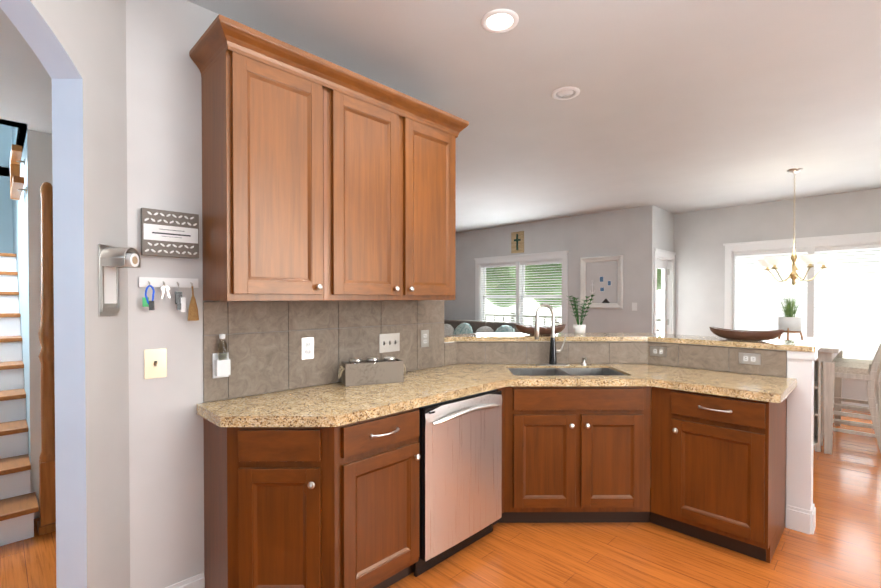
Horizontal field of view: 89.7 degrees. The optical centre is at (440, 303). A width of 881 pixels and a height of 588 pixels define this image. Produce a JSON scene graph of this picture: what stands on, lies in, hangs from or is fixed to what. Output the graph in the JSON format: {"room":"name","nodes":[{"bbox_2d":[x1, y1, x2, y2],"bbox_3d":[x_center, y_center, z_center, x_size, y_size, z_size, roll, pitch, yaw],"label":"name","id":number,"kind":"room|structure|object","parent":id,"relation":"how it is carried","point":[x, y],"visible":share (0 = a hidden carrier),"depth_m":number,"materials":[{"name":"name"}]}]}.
{"room":"kitchen","nodes":[
{"label":"kitchen","id":0,"kind":"room"},
{"bbox_2d":[0,124,12,253],"bbox_3d":[-5.374,-1.279,4.481,0.150,5.300,1.500,1,1,45],"label":"wall","id":1,"kind":"structure","parent":0,"point":[6,223],"depth_m":4.92,"materials":[{"name":"paint"}]},
{"bbox_2d":[0,119,27,128],"bbox_3d":[-3.037,-2.506,2.329,0.120,2.800,1.250,1,1,45],"label":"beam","id":2,"kind":"structure","parent":0,"point":[16,124],"depth_m":2.75,"materials":[{"name":"black"}]},
{"bbox_2d":[0,8,51,157],"bbox_3d":[-2.846,-1.236,1.435,8.430,0.279,4.430,1,1,45],"label":"ceiling","id":3,"kind":"structure","parent":0,"point":[25,88],"depth_m":2.25,"materials":[{"name":"white paint"}]},
{"bbox_2d":[12,127,52,496],"bbox_3d":[-3.791,-1.275,4.068,3.380,5.300,0.140,1,1,45],"label":"wall","id":4,"kind":"structure","parent":0,"point":[36,171],"depth_m":2.88,"materials":[{"name":"white paint"}]},
{"bbox_2d":[0,0,129,587],"bbox_3d":[-1.370,0.027,0.252,0.114,2.780,3.360,0,1,0],"label":"wall","id":5,"kind":"structure","parent":0,"point":[78,47],"depth_m":1.66,"materials":[{"name":"paint"}]},
{"bbox_2d":[98,244,140,316],"bbox_3d":[-1.265,-0.090,1.757,0.108,0.280,0.100,0,1,0],"label":"paper towel holder","id":6,"kind":"object","parent":5,"relation":"attached to","point":[112,260],"visible":1,"depth_m":1.73,"materials":[{"name":"silver metal"}]},
{"bbox_2d":[126,0,438,587],"bbox_3d":[-0.719,0.002,2.565,0.120,2.780,1.990,1,1,45],"label":"wall","id":7,"kind":"structure","parent":0,"point":[164,172],"depth_m":1.97,"materials":[{"name":"grey paint"}]},
{"bbox_2d":[144,348,166,378],"bbox_3d":[-1.243,0.264,1.938,0.021,0.128,0.085,1,1,45],"label":"light switch","id":8,"kind":"object","parent":7,"relation":"attached to","point":[155,363],"depth_m":1.94,"materials":[{"name":"beige plastic"}]},
{"bbox_2d":[138,277,198,320],"bbox_3d":[-1.194,-0.018,1.963,0.050,0.192,0.232,1,1,45],"label":"key rack","id":9,"kind":"object","parent":7,"relation":"attached to","point":[165,284],"visible":0.96,"depth_m":1.97,"materials":[{"name":"white wood"}]},
{"bbox_2d":[141,208,198,258],"bbox_3d":[-1.198,-0.308,1.969,0.032,0.200,0.220,1,1,45],"label":"coffee sign","id":10,"kind":"object","parent":7,"relation":"attached to","point":[164,233],"visible":1,"depth_m":1.95,"materials":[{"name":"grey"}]},
{"bbox_2d":[165,572,204,587],"bbox_3d":[-1.214,1.333,1.985,0.014,0.130,0.288,1,1,45],"label":"baseboard","id":11,"kind":"structure","parent":7,"relation":"attached to","point":[197,581],"depth_m":2.05,"materials":[{"name":"white wood"}]},
{"bbox_2d":[197,38,332,300],"bbox_3d":[-0.831,-0.548,2.124,0.328,1.070,0.475,1,1,45],"label":"upper cabinet","id":12,"kind":"object","parent":7,"relation":"attached to","point":[323,179],"depth_m":1.99,"materials":[{"name":"brown wood"}]},
{"bbox_2d":[301,337,313,359],"bbox_3d":[-0.732,0.248,2.449,0.007,0.118,0.072,1,1,45],"label":"outlet","id":13,"kind":"object","parent":7,"relation":"attached to","point":[307,343],"depth_m":2.45,"materials":[{"name":"white plastic"}]},
{"bbox_2d":[203,300,443,402],"bbox_3d":[-0.543,0.221,2.653,0.008,0.477,1.620,1,1,45],"label":"tile backsplash","id":14,"kind":"structure","parent":7,"relation":"attached to","point":[263,340],"depth_m":2.43,"materials":[{"name":"tile"}]},
{"bbox_2d":[212,334,230,377],"bbox_3d":[-1.048,0.247,2.104,0.045,0.203,0.080,1,1,45],"label":"air freshener","id":15,"kind":"object","parent":14,"relation":"attached to","point":[221,363],"visible":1,"depth_m":2.09,"materials":[{"name":"white plastic"}]},
{"bbox_2d":[379,333,399,352],"bbox_3d":[-0.323,0.253,2.854,0.021,0.118,0.165,1,1,45],"label":"light switch","id":16,"kind":"object","parent":7,"relation":"attached to","point":[387,342],"depth_m":2.85,"materials":[{"name":"white plastic"}]},
{"bbox_2d":[333,78,460,300],"bbox_3d":[-0.342,-0.554,2.618,0.328,1.070,0.955,1,1,45],"label":"upper cabinet","id":17,"kind":"object","parent":7,"relation":"attached to","point":[394,167],"depth_m":2.45,"materials":[{"name":"brown wood"}]},
{"bbox_2d":[421,330,428,346],"bbox_3d":[-0.107,0.244,3.080,0.007,0.118,0.072,1,1,45],"label":"outlet","id":18,"kind":"object","parent":7,"relation":"attached to","point":[424,333],"depth_m":3.08,"materials":[{"name":"plastic"}]},
{"bbox_2d":[0,408,880,587],"bbox_3d":[-0.829,1.425,4.090,11.600,0.100,11.300,1,1,45],"label":"floor","id":19,"kind":"structure","parent":0,"point":[840,547],"depth_m":2.46,"materials":[{"name":"brown wood"}]},
{"bbox_2d":[0,253,38,545],"bbox_3d":[-4.027,0.458,3.357,3.368,1.850,1.269,1,1,45],"label":"staircase","id":20,"kind":"structure","parent":19,"relation":"on","point":[19,507],"depth_m":3.02,"materials":[{"name":"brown wood"}]},
{"bbox_2d":[10,144,55,535],"bbox_3d":[-2.691,0.181,2.938,0.836,2.414,0.201,1,1,45],"label":"handrail","id":21,"kind":"object","parent":19,"relation":"on","point":[46,523],"visible":0.85,"depth_m":2.69,"materials":[{"name":"brown wood"}]},
{"bbox_2d":[203,418,226,587],"bbox_3d":[-0.896,0.954,2.096,0.298,0.884,0.319,1,1,45],"label":"base cabinet","id":22,"kind":"object","parent":19,"relation":"on","point":[215,518],"depth_m":1.99,"materials":[{"name":"brown wood"}]},
{"bbox_2d":[223,427,334,587],"bbox_3d":[-0.677,0.957,1.879,0.319,0.884,0.319,1,1,45],"label":"base cabinet","id":23,"kind":"object","parent":19,"relation":"on","point":[312,507],"depth_m":1.87,"materials":[{"name":"brown wood"}]},
{"bbox_2d":[331,407,420,587],"bbox_3d":[-0.492,0.953,2.263,0.638,0.884,0.486,1,1,45],"label":"base cabinet","id":24,"kind":"object","parent":19,"relation":"on","point":[375,461],"depth_m":2.02,"materials":[{"name":"brown wood"}]},
{"bbox_2d":[414,389,501,576],"bbox_3d":[-0.044,0.952,2.618,0.638,0.878,0.632,1,1,45],"label":"dishwasher","id":25,"kind":"object","parent":19,"relation":"on","point":[460,475],"visible":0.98,"depth_m":2.38,"materials":[{"name":"silver metal"}]},
{"bbox_2d":[444,319,531,335],"bbox_3d":[0.545,0.830,8.241,2.200,1.000,0.900,1,1,45],"label":"sofa","id":26,"kind":"object","parent":19,"relation":"on","point":[454,327],"visible":0.21,"depth_m":8.16,"materials":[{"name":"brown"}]},
{"bbox_2d":[493,386,650,524],"bbox_3d":[0.826,0.947,2.764,0.709,0.884,0.653,1,1,45],"label":"base cabinet","id":27,"kind":"object","parent":19,"relation":"on","point":[571,454],"depth_m":2.72,"materials":[{"name":"brown wood"}]},
{"bbox_2d":[196,303,796,426],"bbox_3d":[0.523,0.355,2.384,1.898,0.695,2.798,1,1,45],"label":"countertop","id":28,"kind":"structure","parent":27,"relation":"on","point":[336,404],"depth_m":2.47,"materials":[{"name":"beige stone"}]},
{"bbox_2d":[338,357,405,386],"bbox_3d":[-0.394,0.389,2.578,0.399,0.144,0.115,0,1,-23],"label":"box","id":29,"kind":"object","parent":28,"relation":"on","point":[359,371],"visible":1,"depth_m":2.53,"materials":[{"name":"grey wood"}]},
{"bbox_2d":[507,368,627,375],"bbox_3d":[0.848,0.583,3.021,0.854,0.224,0.854,1,1,45],"label":"sink","id":30,"kind":"object","parent":28,"relation":"in","point":[510,371],"depth_m":3.23,"materials":[{"name":"grey metal"}]},
{"bbox_2d":[581,357,586,364],"bbox_3d":[1.057,0.422,3.249,0.063,0.063,0.063,1,1,45],"label":"soap dispenser","id":31,"kind":"object","parent":28,"relation":"on","point":[583,358],"depth_m":3.25,"materials":[{"name":"silver metal"}]},
{"bbox_2d":[651,386,785,562],"bbox_3d":[1.716,0.947,2.738,0.590,0.884,0.627,1,1,45],"label":"base cabinet","id":32,"kind":"object","parent":19,"relation":"on","point":[718,462],"depth_m":2.50,"materials":[{"name":"brown wood"}]},
{"bbox_2d":[774,336,846,454],"bbox_3d":[3.733,0.882,4.780,0.900,0.970,1.410,1,1,45],"label":"dining table","id":33,"kind":"object","parent":19,"relation":"on","point":[827,387],"visible":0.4,"depth_m":4.09,"materials":[{"name":"white wood"}]},
{"bbox_2d":[774,288,807,339],"bbox_3d":[3.711,0.090,4.744,0.457,0.596,0.542,1,1,45],"label":"centrepiece","id":34,"kind":"object","parent":33,"relation":"on","point":[789,322],"visible":0.98,"depth_m":4.66,"materials":[{"name":"white ceramic"}]},
{"bbox_2d":[832,358,880,424],"bbox_3d":[4.368,0.769,4.593,0.565,1.200,0.420,1,1,45],"label":"dining chair","id":35,"kind":"object","parent":19,"relation":"on","point":[876,382],"visible":0.38,"depth_m":4.54,"materials":[{"name":"white wood"}]},
{"bbox_2d":[833,343,880,452],"bbox_3d":[4.044,0.773,4.309,0.565,1.200,0.420,1,1,45],"label":"dining chair","id":36,"kind":"object","parent":19,"relation":"on","point":[856,371],"visible":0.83,"depth_m":4.16,"materials":[{"name":"white wood"}]},
{"bbox_2d":[0,0,880,232],"bbox_3d":[-0.829,-1.455,4.058,11.600,0.100,11.300,1,1,45],"label":"ceiling","id":37,"kind":"structure","parent":0,"point":[678,106],"depth_m":2.87,"materials":[{"name":"white paint"}]},
{"bbox_2d":[481,9,518,32],"bbox_3d":[0.290,-1.379,2.169,0.184,0.009,0.184,1,1,45],"label":"recessed light","id":38,"kind":"object","parent":37,"relation":"in","point":[499,20],"visible":1,"depth_m":2.16,"materials":[{"name":"white plastic"}]},
{"bbox_2d":[551,86,579,99],"bbox_3d":[0.828,-1.407,2.931,0.184,0.088,0.184,1,1,45],"label":"recessed light","id":39,"kind":"object","parent":37,"relation":"in","point":[565,91],"visible":0.71,"depth_m":2.91,"materials":[{"name":"white"}]},
{"bbox_2d":[757,168,835,284],"bbox_3d":[3.749,-0.801,4.697,0.663,1.220,0.646,1,1,45],"label":"brass chandelier","id":40,"kind":"object","parent":37,"relation":"hanging from","point":[794,262],"visible":1,"depth_m":4.63,"materials":[{"name":"white glass"}]},
{"bbox_2d":[444,207,641,332],"bbox_3d":[0.633,-0.069,8.995,6.750,2.780,0.150,1,1,45],"label":"wall","id":41,"kind":"structure","parent":0,"point":[615,232],"depth_m":7.29,"materials":[{"name":"grey paint"}]},
{"bbox_2d":[511,231,523,252],"bbox_3d":[1.405,-1.117,8.093,0.270,0.386,0.028,1,1,45],"label":"sign","id":42,"kind":"object","parent":41,"relation":"attached to","point":[517,241],"visible":0.94,"depth_m":8.07,"materials":[{"name":"brown wood"}]},
{"bbox_2d":[474,251,568,332],"bbox_3d":[1.451,-0.124,8.149,2.060,1.530,0.200,1,1,45],"label":"living room window","id":43,"kind":"structure","parent":41,"relation":"in","point":[518,260],"depth_m":8.12,"materials":[{"name":"white wood"}]},
{"bbox_2d":[481,260,561,325],"bbox_3d":[1.446,-0.151,8.145,1.772,1.193,0.057,1,1,45],"label":"window blinds","id":44,"kind":"object","parent":43,"relation":"attached to","point":[524,264],"visible":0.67,"depth_m":8.04,"materials":[{"name":"white plastic"}]},
{"bbox_2d":[580,255,622,308],"bbox_3d":[2.525,-0.332,6.980,0.690,0.820,0.045,1,1,45],"label":"frame","id":45,"kind":"object","parent":41,"relation":"attached to","point":[601,278],"visible":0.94,"depth_m":6.97,"materials":[{"name":"white wood"}]},
{"bbox_2d":[632,303,636,310],"bbox_3d":[2.904,0.047,6.635,0.075,0.120,0.007,1,1,45],"label":"light switch","id":46,"kind":"object","parent":41,"relation":"attached to","point":[634,305],"depth_m":6.63,"materials":[{"name":"white plastic"}]},
{"bbox_2d":[444,341,817,525],"bbox_3d":[1.143,0.837,3.043,2.105,1.100,1.298,1,1,45],"label":"wall","id":47,"kind":"structure","parent":0,"point":[799,435],"depth_m":2.71,"materials":[{"name":"white paint"}]},
{"bbox_2d":[444,342,786,376],"bbox_3d":[1.086,0.374,2.990,1.849,0.165,1.149,1,1,45],"label":"tile backsplash","id":48,"kind":"structure","parent":47,"relation":"attached to","point":[720,358],"depth_m":3.32,"materials":[{"name":"tile"}]},
{"bbox_2d":[444,333,820,351],"bbox_3d":[1.220,0.268,3.115,2.105,0.034,1.513,1,1,45],"label":"bar","id":49,"kind":"object","parent":47,"relation":"on","point":[804,346],"visible":0.88,"depth_m":3.31,"materials":[{"name":"beige stone"}]},
{"bbox_2d":[515,324,565,334],"bbox_3d":[0.786,0.205,3.490,0.302,0.081,0.302,1,1,45],"label":"bowl","id":50,"kind":"object","parent":49,"relation":"on","point":[543,330],"visible":0.81,"depth_m":3.44,"materials":[{"name":"brown wood"}]},
{"bbox_2d":[566,295,594,333],"bbox_3d":[1.130,0.087,3.603,0.238,0.315,0.262,1,1,45],"label":"potted plant","id":51,"kind":"object","parent":49,"relation":"on","point":[578,328],"visible":1,"depth_m":3.58,"materials":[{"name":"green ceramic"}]},
{"bbox_2d":[709,326,783,340],"bbox_3d":[2.090,0.209,3.043,0.430,0.084,0.160,1,1,45],"label":"bowl","id":52,"kind":"object","parent":49,"relation":"on","point":[748,335],"visible":1,"depth_m":2.99,"materials":[{"name":"brown wood"}]},
{"bbox_2d":[650,346,666,356],"bbox_3d":[1.605,0.354,3.267,0.118,0.072,0.007,1,1,45],"label":"outlet","id":53,"kind":"object","parent":47,"relation":"attached to","point":[654,350],"depth_m":3.26,"materials":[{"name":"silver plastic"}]},
{"bbox_2d":[739,352,760,364],"bbox_3d":[2.003,0.358,2.872,0.118,0.072,0.007,1,1,45],"label":"outlet","id":54,"kind":"object","parent":47,"relation":"attached to","point":[744,358],"depth_m":2.87,"materials":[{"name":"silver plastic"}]},
{"bbox_2d":[786,504,815,534],"bbox_3d":[1.918,1.316,3.071,1.034,0.140,0.149,1,1,45],"label":"baseboard","id":55,"kind":"structure","parent":47,"relation":"attached to","point":[797,519],"depth_m":2.70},
{"bbox_2d":[641,205,673,332],"bbox_3d":[3.419,-0.046,6.904,0.150,2.780,1.100,1,1,45],"label":"wall","id":56,"kind":"structure","parent":0,"point":[657,228],"depth_m":6.53,"materials":[{"name":"white paint"}]},
{"bbox_2d":[653,248,675,333],"bbox_3d":[3.396,0.267,6.860,0.185,2.155,0.910,1,1,45],"label":"door frame","id":57,"kind":"structure","parent":56,"relation":"attached to","point":[664,261],"depth_m":7.05,"materials":[{"name":"white wood"}]},
{"bbox_2d":[674,188,880,400],"bbox_3d":[5.476,-0.031,5.535,4.700,2.780,0.150,1,1,45],"label":"wall","id":58,"kind":"structure","parent":0,"point":[702,237],"depth_m":6.56,"materials":[{"name":"grey paint"}]},
{"bbox_2d":[723,232,880,381],"bbox_3d":[5.316,0.043,5.659,2.940,1.850,0.200,1,1,45],"label":"dining room window","id":59,"kind":"structure","parent":58,"relation":"in","point":[811,244],"depth_m":6.02,"materials":[{"name":"white wood"}]},
{"bbox_2d":[734,248,807,336],"bbox_3d":[4.668,-0.149,6.290,0.836,1.194,0.057,1,1,45],"label":"window blinds","id":60,"kind":"object","parent":59,"relation":"attached to","point":[747,308],"depth_m":6.33,"materials":[{"name":"white plastic"}]},
{"bbox_2d":[814,244,880,359],"bbox_3d":[5.242,-0.017,5.723,0.633,1.446,0.057,1,1,45],"label":"window blinds","id":61,"kind":"object","parent":59,"relation":"attached to","point":[863,305],"depth_m":5.69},
{"bbox_2d":[833,401,868,411],"bbox_3d":[5.362,1.294,5.556,4.530,0.130,0.028,1,1,45],"label":"baseboard","id":62,"kind":"structure","parent":58,"relation":"attached to","point":[842,402],"depth_m":5.63,"materials":[{"name":"white wood"}]},
{"label":"outside","id":63,"kind":"structure","parent":0,"visible":0},
{"bbox_2d":[744,310,880,358],"bbox_3d":[8.815,1.030,5.933,9.300,1.850,4.900,1,1,45],"label":"yard","id":64,"kind":"structure","parent":63,"point":[823,321],"depth_m":8.08,"materials":[{"name":"white"}]},
{"bbox_2d":[485,250,880,308],"bbox_3d":[5.764,-1.571,11.040,15.902,3.529,3.465,1,1,45],"label":"trees","id":65,"kind":"object","parent":64,"relation":"on","point":[554,275],"visible":0.04,"depth_m":12.66,"materials":[{"name":"green plant"}]},
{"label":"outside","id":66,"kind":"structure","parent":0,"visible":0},
{"bbox_2d":[485,313,660,325],"bbox_3d":[1.673,1.325,10.450,7.200,2.139,3.340,1,1,45],"label":"deck","id":67,"kind":"object","parent":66,"point":[559,323],"visible":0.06,"depth_m":11.85,"materials":[{"name":"white"}]},
{"bbox_2d":[485,267,880,333],"bbox_3d":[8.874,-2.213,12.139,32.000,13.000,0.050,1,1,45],"label":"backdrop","id":68,"kind":"structure","parent":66,"point":[491,306],"depth_m":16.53,"materials":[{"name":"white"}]}
]}

